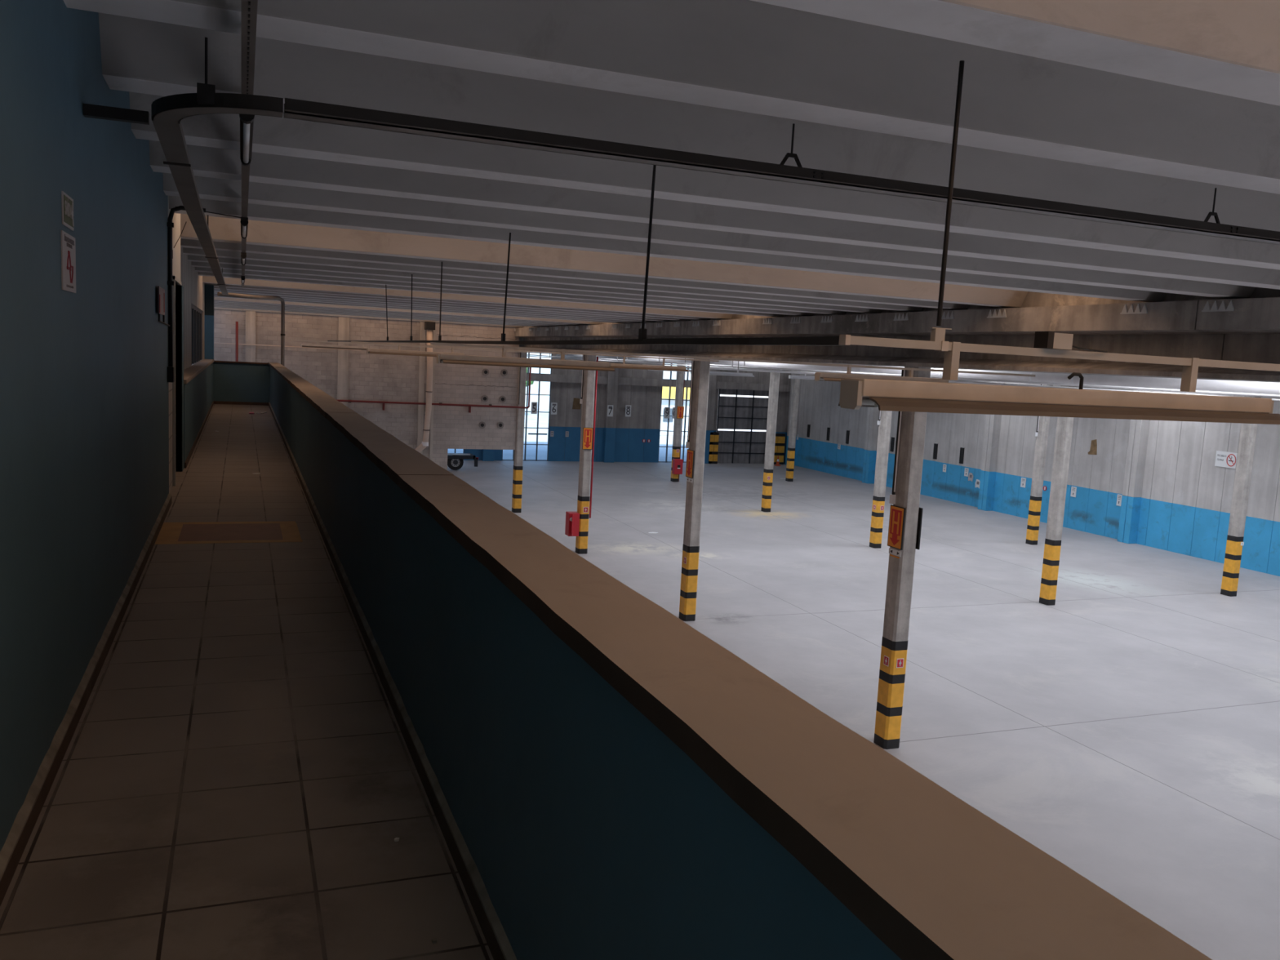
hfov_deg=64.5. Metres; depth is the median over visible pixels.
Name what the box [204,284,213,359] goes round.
column
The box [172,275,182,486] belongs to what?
door
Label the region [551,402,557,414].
number sign
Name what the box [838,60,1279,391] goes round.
rail
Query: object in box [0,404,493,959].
floor
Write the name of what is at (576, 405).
wall box
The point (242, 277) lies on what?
lamp
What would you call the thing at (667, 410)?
number sign
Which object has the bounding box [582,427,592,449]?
sign
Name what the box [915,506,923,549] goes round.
sign
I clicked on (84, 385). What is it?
wall
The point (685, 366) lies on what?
riser pipe
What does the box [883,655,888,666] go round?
sticker
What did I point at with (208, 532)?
doormat
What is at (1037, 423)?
conduit
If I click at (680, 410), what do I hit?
sign
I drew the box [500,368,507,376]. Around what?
hole
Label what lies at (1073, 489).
notice
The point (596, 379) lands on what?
riser pipe
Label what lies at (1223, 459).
no smoking sign
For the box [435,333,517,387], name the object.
trim
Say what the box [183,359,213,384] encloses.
trim
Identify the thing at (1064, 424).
concrete column
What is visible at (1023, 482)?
notice
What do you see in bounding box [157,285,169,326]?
dispenser
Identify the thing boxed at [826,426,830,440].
louvres
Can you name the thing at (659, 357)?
rail
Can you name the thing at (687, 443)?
conduit
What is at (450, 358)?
light
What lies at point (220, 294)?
pipe
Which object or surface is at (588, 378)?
concrete column
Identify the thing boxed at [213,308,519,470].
wall
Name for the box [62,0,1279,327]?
ceiling
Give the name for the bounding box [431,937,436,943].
paper scrap
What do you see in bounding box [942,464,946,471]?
notice
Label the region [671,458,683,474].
box
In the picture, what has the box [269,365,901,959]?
wall
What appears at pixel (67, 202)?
exit sign
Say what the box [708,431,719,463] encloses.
guard
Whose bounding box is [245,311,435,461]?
columns
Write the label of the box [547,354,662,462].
wall
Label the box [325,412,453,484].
trim
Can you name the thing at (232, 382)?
wall
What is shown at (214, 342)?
conduit
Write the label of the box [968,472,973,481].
poster
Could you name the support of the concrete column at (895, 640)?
on the floor at (1209, 877)
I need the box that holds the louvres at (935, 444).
[932,442,938,459]
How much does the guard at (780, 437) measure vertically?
2.402 m
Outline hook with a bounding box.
[1067,372,1084,389]
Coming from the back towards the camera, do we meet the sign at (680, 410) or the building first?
the building
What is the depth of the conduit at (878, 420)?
43.60 m
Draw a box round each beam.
[514,287,1279,382]
[838,377,1279,424]
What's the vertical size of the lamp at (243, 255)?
0.073 m
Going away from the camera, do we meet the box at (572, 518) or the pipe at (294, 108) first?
the pipe at (294, 108)
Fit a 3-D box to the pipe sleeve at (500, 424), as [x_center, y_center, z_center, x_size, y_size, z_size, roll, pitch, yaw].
[-6.600,-2.594,47.976,0.326,0.326,0.059,0,7,-21]
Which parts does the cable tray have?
hanger rod, hanger rod, hanger rod, hanger rod, hanger rod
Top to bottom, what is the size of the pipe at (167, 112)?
0.326 m
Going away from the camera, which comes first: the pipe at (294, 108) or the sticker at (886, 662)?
the pipe at (294, 108)
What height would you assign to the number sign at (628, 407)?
0.837 m
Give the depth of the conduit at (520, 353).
47.93 m
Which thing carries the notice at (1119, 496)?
attached to the wall at (1185, 504)
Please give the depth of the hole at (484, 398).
47.52 m
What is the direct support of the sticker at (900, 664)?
attached to the concrete column at (895, 640)
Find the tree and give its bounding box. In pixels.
[525,367,533,386]
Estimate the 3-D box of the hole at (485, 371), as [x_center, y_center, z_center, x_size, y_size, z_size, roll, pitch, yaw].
[-7.210,-5.041,47.397,0.326,0.326,0.059,0,7,-21]
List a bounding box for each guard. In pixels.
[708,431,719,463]
[773,433,785,464]
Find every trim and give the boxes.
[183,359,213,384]
[213,360,268,364]
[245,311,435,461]
[268,362,286,368]
[274,367,298,378]
[284,375,318,391]
[297,387,356,417]
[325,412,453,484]
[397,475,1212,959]
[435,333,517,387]
[481,360,716,463]
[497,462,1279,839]
[525,373,790,391]
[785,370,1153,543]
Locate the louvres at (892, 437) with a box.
[889,435,895,451]
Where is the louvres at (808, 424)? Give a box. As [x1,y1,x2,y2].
[806,423,810,437]
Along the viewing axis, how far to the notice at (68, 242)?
3.85 m
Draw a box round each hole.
[481,395,488,402]
[482,368,488,375]
[498,395,506,402]
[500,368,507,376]
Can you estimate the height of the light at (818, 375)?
0.118 m
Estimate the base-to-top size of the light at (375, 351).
0.118 m
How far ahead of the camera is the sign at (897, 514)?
20.19 m
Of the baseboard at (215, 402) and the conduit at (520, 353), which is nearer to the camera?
the baseboard at (215, 402)
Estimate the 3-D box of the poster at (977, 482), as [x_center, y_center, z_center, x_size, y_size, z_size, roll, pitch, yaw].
[19.845,0.230,59.590,0.012,0.527,0.450,0,7,-21]
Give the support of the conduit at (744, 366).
hanging from the ceiling
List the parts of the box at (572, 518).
door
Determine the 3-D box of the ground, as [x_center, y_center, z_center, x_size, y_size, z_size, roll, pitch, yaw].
[-9.587,-5.611,109.130,124.000,0.279,69.130,0,7,-21]
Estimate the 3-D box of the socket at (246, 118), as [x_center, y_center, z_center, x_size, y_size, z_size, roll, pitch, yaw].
[-1.851,-1.717,4.777,0.068,0.068,0.062,0,7,-21]
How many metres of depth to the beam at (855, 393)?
4.18 m
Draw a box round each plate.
[686,477,692,482]
[888,547,901,558]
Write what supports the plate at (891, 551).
attached to the concrete column at (895, 640)
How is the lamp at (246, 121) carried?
attached to the track
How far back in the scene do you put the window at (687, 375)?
76.38 m
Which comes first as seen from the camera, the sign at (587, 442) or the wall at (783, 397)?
the sign at (587, 442)
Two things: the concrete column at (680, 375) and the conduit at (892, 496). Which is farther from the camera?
the concrete column at (680, 375)
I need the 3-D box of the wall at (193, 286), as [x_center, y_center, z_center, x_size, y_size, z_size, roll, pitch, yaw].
[-8.429,0.305,18.927,0.217,9.269,14.874,0,7,-21]
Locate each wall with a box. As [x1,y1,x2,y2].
[0,0,213,851]
[180,247,204,369]
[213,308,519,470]
[213,361,269,402]
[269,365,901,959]
[463,448,502,460]
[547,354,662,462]
[713,366,791,463]
[795,370,1279,576]
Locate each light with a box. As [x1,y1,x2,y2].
[300,343,367,350]
[366,348,465,356]
[436,353,614,371]
[610,363,688,371]
[650,368,691,372]
[690,370,754,377]
[788,375,844,379]
[814,372,948,382]
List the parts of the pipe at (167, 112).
joint plate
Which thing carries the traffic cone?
on the floor at (1209, 877)
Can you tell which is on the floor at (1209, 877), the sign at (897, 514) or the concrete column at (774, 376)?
the concrete column at (774, 376)
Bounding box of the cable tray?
[327,164,847,346]
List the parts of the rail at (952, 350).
washer plate, hanger rod, rail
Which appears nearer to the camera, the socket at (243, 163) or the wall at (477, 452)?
the socket at (243, 163)
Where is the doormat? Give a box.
[154,520,302,544]
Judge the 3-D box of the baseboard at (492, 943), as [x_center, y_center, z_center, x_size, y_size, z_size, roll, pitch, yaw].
[-2.518,0.440,8.089,0.017,0.067,35.247,0,7,-21]
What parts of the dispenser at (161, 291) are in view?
panel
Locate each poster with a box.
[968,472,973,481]
[975,479,980,488]
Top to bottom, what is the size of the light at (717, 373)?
0.118 m
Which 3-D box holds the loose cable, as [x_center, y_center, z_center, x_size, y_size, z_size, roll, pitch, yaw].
[-4.436,-2.364,9.770,0.026,0.300,0.477,2,7,-11]
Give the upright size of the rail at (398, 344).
0.211 m
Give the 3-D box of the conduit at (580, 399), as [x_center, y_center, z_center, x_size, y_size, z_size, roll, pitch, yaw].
[-2.200,-3.856,38.856,0.093,1.876,0.140,0,7,-21]
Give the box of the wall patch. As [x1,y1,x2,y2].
[1088,439,1097,454]
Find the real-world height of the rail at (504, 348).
0.140 m
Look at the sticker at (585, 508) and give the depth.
39.20 m
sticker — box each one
[583,506,588,512]
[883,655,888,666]
[896,657,903,667]
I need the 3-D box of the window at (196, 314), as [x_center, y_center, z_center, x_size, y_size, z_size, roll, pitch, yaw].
[-8.936,-2.910,20.350,0.101,1.077,6.045,0,7,-21]
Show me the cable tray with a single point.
(816, 340)
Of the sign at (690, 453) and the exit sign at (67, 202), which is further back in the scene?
the sign at (690, 453)
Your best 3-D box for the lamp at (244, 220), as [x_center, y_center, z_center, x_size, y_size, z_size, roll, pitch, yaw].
[-3.803,-2.410,9.749,0.068,0.073,1.410,0,7,-21]
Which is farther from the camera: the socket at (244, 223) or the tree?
the tree
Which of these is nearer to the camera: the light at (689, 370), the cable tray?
the cable tray
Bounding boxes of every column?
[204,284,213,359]
[511,351,527,512]
[575,353,595,554]
[670,364,684,481]
[679,358,710,621]
[760,368,779,511]
[785,370,800,481]
[869,375,893,548]
[873,366,930,749]
[1025,384,1053,545]
[1039,385,1076,605]
[1220,395,1260,596]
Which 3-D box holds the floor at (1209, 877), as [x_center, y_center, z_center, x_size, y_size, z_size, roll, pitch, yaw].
[5.931,3.824,35.686,44.330,0.186,80.135,0,7,-21]
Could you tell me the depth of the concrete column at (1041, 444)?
46.84 m
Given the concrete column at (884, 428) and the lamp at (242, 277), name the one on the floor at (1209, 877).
the concrete column at (884, 428)
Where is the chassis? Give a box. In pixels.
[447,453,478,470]
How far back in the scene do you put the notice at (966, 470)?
60.54 m
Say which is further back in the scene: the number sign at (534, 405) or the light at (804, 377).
the number sign at (534, 405)
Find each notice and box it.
[60,230,75,293]
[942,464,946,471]
[964,467,968,476]
[1020,477,1026,487]
[1070,486,1076,497]
[1115,493,1122,506]
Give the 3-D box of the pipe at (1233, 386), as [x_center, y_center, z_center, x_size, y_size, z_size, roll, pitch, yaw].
[5.411,-4.943,37.119,0.338,1.881,58.125,0,7,-21]
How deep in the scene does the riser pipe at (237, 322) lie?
43.01 m
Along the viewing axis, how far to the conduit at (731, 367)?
23.90 m
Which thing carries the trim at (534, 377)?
attached to the wall
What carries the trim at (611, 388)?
attached to the wall at (644, 421)
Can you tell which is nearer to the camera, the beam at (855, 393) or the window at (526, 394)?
the beam at (855, 393)
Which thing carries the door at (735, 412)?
in the wall at (783, 397)
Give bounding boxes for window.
[191,304,202,364]
[502,352,552,461]
[657,363,691,462]
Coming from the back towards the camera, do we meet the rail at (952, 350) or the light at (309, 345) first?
the light at (309, 345)
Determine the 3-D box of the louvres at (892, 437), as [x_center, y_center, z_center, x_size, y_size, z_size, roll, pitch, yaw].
[16.764,-2.398,67.410,0.070,1.023,0.403,0,7,-21]
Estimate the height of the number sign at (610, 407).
0.837 m
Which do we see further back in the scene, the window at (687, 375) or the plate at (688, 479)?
the window at (687, 375)
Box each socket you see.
[239,114,254,124]
[240,157,250,166]
[240,220,248,226]
[240,254,246,258]
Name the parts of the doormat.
red panel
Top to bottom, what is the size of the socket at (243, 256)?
0.068 m
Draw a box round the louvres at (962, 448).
[958,446,964,463]
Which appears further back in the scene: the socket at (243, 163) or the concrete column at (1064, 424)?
the concrete column at (1064, 424)
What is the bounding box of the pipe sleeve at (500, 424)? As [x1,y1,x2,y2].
[497,422,503,428]
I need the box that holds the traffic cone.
[774,455,781,466]
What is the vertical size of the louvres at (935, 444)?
1.023 m
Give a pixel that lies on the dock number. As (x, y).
(673, 411)
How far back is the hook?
4.27 m
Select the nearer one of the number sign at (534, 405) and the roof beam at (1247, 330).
the roof beam at (1247, 330)
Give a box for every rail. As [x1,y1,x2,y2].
[294,339,567,355]
[351,341,719,365]
[430,342,1035,377]
[642,356,766,371]
[686,360,814,376]
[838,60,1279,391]
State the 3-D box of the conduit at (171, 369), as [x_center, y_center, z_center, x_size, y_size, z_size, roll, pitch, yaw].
[-3.954,-1.671,9.223,0.634,1.576,0.174,0,7,-25]
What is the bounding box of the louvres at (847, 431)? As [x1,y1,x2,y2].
[844,429,849,444]
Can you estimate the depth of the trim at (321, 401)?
9.11 m
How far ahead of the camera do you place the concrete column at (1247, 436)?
37.37 m
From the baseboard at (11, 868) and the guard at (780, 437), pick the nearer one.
the baseboard at (11, 868)
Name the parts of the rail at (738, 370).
rail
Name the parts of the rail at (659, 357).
rail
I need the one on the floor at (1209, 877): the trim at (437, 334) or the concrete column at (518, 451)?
the concrete column at (518, 451)
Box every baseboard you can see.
[0,497,171,906]
[184,400,213,468]
[213,400,268,405]
[268,403,505,959]
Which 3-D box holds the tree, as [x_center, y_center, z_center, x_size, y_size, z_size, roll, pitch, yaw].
[-16.860,-12.191,124.318,7.942,8.412,8.012,0,7,-21]
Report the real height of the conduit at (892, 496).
2.682 m
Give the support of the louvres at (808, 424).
attached to the wall at (1185, 504)
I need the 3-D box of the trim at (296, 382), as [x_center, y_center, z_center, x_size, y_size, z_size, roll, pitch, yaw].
[-4.561,-1.298,13.560,0.239,0.045,4.180,0,7,-21]
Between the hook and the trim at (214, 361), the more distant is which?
the trim at (214, 361)
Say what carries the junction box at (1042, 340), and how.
attached to the rail at (952, 350)
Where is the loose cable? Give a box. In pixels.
[173,222,186,248]
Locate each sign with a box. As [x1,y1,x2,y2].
[61,191,74,231]
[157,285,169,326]
[530,401,537,413]
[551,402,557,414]
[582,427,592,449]
[607,404,613,416]
[625,404,631,416]
[663,407,670,418]
[676,406,684,418]
[685,448,694,478]
[887,504,906,550]
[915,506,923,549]
[1214,450,1237,468]
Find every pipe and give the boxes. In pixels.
[83,37,283,295]
[217,292,284,365]
[235,321,238,361]
[284,97,1279,244]
[335,367,531,413]
[414,321,435,452]
[555,353,1279,395]
[589,356,598,518]
[678,365,685,481]
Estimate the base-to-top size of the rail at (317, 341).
0.126 m
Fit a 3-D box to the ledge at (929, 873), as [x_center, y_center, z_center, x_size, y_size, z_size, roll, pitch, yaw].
[-0.181,0.251,2.415,0.239,0.043,3.901,0,7,-21]
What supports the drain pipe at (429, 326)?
attached to the wall at (371, 376)
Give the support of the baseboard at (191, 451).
attached to the wall at (84, 385)
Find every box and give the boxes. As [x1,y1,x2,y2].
[564,511,579,536]
[572,397,581,409]
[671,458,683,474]
[1033,331,1107,352]
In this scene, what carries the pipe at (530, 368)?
attached to the wall at (371, 376)
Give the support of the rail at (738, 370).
hanging from the ceiling
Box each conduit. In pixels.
[167,205,240,382]
[213,342,361,351]
[518,353,520,404]
[527,353,1279,402]
[527,354,1279,397]
[579,355,584,404]
[685,360,693,448]
[877,410,880,425]
[888,369,905,503]
[1035,384,1042,436]
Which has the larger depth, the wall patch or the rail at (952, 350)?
the wall patch
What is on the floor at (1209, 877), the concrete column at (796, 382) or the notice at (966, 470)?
the concrete column at (796, 382)
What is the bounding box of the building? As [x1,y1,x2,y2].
[659,378,690,435]
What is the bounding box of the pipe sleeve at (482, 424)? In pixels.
[478,421,485,428]
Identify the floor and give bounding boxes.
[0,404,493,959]
[447,460,1279,959]
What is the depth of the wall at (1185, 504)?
51.00 m
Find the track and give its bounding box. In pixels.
[240,0,257,288]
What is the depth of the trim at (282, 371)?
17.24 m
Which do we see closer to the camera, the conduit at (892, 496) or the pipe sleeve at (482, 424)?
the conduit at (892, 496)
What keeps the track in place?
attached to the ceiling
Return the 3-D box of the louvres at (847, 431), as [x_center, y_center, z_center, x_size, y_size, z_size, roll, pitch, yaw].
[14.809,-3.089,72.391,0.070,1.023,0.403,0,7,-21]
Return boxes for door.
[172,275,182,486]
[716,388,768,463]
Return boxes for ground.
[447,408,765,461]
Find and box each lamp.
[239,114,254,166]
[240,217,248,239]
[240,252,246,265]
[240,275,244,284]
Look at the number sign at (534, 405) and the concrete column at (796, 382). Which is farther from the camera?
the number sign at (534, 405)
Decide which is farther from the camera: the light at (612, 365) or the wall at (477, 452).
the wall at (477, 452)
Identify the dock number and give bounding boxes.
[671,407,674,418]
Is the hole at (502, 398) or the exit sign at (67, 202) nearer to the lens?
the exit sign at (67, 202)

